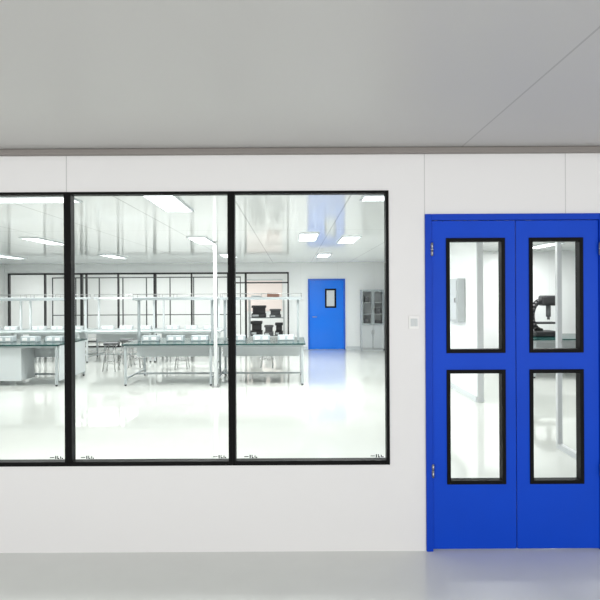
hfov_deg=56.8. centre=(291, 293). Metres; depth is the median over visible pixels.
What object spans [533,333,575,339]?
countertop
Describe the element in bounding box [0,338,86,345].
countertop
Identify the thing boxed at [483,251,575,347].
wall
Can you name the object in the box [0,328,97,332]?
countertop
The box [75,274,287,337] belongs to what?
wall
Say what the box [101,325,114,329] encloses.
outlet
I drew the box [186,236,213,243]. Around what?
recessed light
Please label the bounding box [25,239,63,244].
diffuser
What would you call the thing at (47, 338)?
outlet
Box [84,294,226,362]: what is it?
lab bench
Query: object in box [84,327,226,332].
countertop
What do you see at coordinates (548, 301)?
instrument
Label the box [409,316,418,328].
light switch
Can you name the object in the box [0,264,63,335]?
wall
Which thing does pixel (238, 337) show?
outlet
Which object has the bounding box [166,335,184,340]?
outlet
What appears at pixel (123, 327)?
outlet
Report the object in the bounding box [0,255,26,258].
recessed light
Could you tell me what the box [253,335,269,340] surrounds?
outlet
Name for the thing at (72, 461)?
window
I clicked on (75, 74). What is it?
ceiling
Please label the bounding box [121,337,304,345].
countertop
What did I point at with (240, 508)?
wall
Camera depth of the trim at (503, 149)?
3.71 m
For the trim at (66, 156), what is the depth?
3.75 m
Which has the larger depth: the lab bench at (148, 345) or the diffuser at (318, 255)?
the diffuser at (318, 255)
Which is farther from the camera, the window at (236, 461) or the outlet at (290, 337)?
the outlet at (290, 337)
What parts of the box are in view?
door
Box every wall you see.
[0,153,599,552]
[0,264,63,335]
[5,262,384,350]
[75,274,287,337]
[450,242,476,395]
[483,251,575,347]
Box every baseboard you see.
[303,346,384,349]
[451,382,476,401]
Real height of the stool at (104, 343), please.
0.652 m
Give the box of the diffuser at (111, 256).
[101,255,121,257]
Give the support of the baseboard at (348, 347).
attached to the wall at (358, 276)
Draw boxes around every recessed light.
[0,196,81,202]
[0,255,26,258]
[19,237,63,244]
[98,254,126,257]
[142,196,193,211]
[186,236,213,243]
[298,233,319,240]
[316,253,331,256]
[336,236,361,243]
[360,195,383,201]
[533,243,564,248]
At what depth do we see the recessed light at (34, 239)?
9.77 m
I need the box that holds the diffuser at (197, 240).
[189,238,212,243]
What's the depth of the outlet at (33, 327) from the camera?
14.91 m
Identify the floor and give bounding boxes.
[0,337,599,599]
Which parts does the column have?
post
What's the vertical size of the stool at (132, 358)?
0.652 m
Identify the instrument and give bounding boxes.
[533,295,554,336]
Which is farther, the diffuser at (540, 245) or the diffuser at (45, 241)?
the diffuser at (540, 245)
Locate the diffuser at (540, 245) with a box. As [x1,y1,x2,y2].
[533,244,554,248]
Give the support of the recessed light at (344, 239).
in the ceiling
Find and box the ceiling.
[0,0,599,263]
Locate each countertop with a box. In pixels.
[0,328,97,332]
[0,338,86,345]
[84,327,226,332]
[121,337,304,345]
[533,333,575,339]
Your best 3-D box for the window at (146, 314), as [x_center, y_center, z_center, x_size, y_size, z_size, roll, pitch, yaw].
[-5.397,0.568,20.600,7.000,2.400,0.040,0,0,0]
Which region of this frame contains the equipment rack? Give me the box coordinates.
[248,294,284,337]
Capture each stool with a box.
[102,342,119,371]
[119,338,134,365]
[128,340,142,367]
[175,356,189,368]
[260,356,273,367]
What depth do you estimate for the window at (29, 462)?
3.74 m
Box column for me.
[212,242,219,387]
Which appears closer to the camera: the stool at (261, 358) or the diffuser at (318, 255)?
the stool at (261, 358)
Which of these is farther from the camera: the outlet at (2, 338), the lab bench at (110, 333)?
the lab bench at (110, 333)
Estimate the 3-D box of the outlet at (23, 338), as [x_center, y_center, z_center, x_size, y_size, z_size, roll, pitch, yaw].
[-5.320,0.913,11.300,0.340,0.110,0.180,0,0,0]
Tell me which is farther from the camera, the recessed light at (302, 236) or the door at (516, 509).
the recessed light at (302, 236)
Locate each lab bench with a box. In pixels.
[0,294,86,385]
[0,294,97,356]
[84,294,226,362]
[121,293,304,385]
[533,333,575,377]
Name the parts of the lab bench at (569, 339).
leg, under panel, rail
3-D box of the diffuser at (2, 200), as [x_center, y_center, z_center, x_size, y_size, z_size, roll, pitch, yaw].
[-2.805,-0.955,5.620,1.200,0.012,0.290,0,0,0]
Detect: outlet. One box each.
[0,336,15,341]
[4,326,19,329]
[20,336,40,341]
[32,326,46,329]
[45,336,63,341]
[51,326,63,329]
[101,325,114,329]
[119,325,133,329]
[140,325,151,329]
[142,335,159,340]
[166,325,179,329]
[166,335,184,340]
[184,325,197,329]
[191,335,208,340]
[236,335,245,340]
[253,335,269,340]
[278,334,293,340]
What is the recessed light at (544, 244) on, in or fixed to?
in the ceiling
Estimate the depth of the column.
10.39 m
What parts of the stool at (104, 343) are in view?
leg, seat, leg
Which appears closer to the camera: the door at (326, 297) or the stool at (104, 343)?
the stool at (104, 343)
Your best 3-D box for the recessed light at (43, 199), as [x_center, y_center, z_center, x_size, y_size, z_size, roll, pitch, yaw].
[-2.805,-0.955,5.620,1.240,0.020,0.330,0,0,0]
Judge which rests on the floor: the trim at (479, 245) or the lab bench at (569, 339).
the lab bench at (569, 339)
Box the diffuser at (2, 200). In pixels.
[0,198,76,202]
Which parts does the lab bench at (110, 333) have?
leg, guard rail, rail, rail, under panel, rail, under panel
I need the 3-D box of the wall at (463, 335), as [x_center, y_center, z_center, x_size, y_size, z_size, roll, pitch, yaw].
[2.992,0.364,13.165,0.080,2.720,8.630,0,0,0]
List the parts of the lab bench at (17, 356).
drawer, rail, guard rail, under panel, rail, leg, panel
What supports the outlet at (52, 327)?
attached to the lab bench at (17, 331)
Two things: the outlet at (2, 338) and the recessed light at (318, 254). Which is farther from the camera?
the recessed light at (318, 254)
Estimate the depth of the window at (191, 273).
17.38 m
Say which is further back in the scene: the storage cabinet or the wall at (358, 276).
the wall at (358, 276)
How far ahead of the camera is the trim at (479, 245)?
8.81 m
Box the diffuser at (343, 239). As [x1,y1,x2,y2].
[338,237,359,242]
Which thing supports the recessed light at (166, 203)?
in the ceiling
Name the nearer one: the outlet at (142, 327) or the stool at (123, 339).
the stool at (123, 339)
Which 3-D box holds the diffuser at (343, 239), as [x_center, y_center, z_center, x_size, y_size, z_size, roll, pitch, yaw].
[1.015,-0.975,10.000,0.290,0.012,1.200,0,0,0]
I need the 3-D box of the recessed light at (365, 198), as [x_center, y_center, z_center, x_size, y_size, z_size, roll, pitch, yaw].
[1.325,-0.977,5.620,1.240,0.020,0.330,0,0,0]
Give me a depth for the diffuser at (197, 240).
9.92 m
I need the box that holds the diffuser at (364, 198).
[362,196,383,200]
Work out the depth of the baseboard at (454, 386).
9.46 m
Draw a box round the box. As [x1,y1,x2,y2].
[450,278,464,321]
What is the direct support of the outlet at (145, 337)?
attached to the lab bench at (148, 345)
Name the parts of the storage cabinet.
door, door, panel, door, door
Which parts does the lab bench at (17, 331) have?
under panel, rail, under panel, leg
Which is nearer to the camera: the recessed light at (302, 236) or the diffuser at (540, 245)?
the recessed light at (302, 236)
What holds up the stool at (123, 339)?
on the floor
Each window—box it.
[0,192,67,466]
[8,272,288,346]
[52,276,240,341]
[67,191,231,465]
[231,190,389,465]
[555,242,575,458]
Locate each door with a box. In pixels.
[308,279,344,349]
[425,213,599,551]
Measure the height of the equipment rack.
1.780 m
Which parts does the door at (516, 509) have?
pane frame, pane frame, pane frame, pane frame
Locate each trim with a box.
[0,146,599,155]
[66,156,66,191]
[476,242,483,402]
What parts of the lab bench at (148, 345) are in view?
leg, rail, leg, guard rail, rail, under panel, leg, rail, leg, leg, rail, guard rail, under panel, leg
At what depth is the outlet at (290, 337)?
11.21 m
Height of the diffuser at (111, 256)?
0.012 m
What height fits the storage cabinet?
1.860 m
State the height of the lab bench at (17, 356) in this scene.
1.757 m
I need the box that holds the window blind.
[244,279,282,310]
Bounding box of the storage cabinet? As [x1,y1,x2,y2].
[360,290,383,350]
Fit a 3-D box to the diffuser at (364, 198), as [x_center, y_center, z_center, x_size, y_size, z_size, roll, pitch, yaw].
[1.325,-0.977,5.620,1.200,0.012,0.290,0,0,0]
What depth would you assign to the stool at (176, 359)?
12.97 m
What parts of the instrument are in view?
curved arm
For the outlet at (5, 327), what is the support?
attached to the lab bench at (17, 331)
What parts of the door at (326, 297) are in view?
pane frame, pane glass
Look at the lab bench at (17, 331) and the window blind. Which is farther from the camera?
the window blind
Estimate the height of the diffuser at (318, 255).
0.012 m
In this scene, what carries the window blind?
attached to the wall at (203, 287)
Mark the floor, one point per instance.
(338, 410)
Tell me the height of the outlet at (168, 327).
0.110 m
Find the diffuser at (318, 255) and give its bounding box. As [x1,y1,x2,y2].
[317,254,329,256]
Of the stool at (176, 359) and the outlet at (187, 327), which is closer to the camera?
the stool at (176, 359)
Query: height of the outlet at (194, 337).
0.110 m
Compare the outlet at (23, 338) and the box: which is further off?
the outlet at (23, 338)
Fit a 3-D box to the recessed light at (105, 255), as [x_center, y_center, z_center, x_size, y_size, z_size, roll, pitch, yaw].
[-4.505,-0.946,14.000,0.330,0.020,1.240,0,0,0]

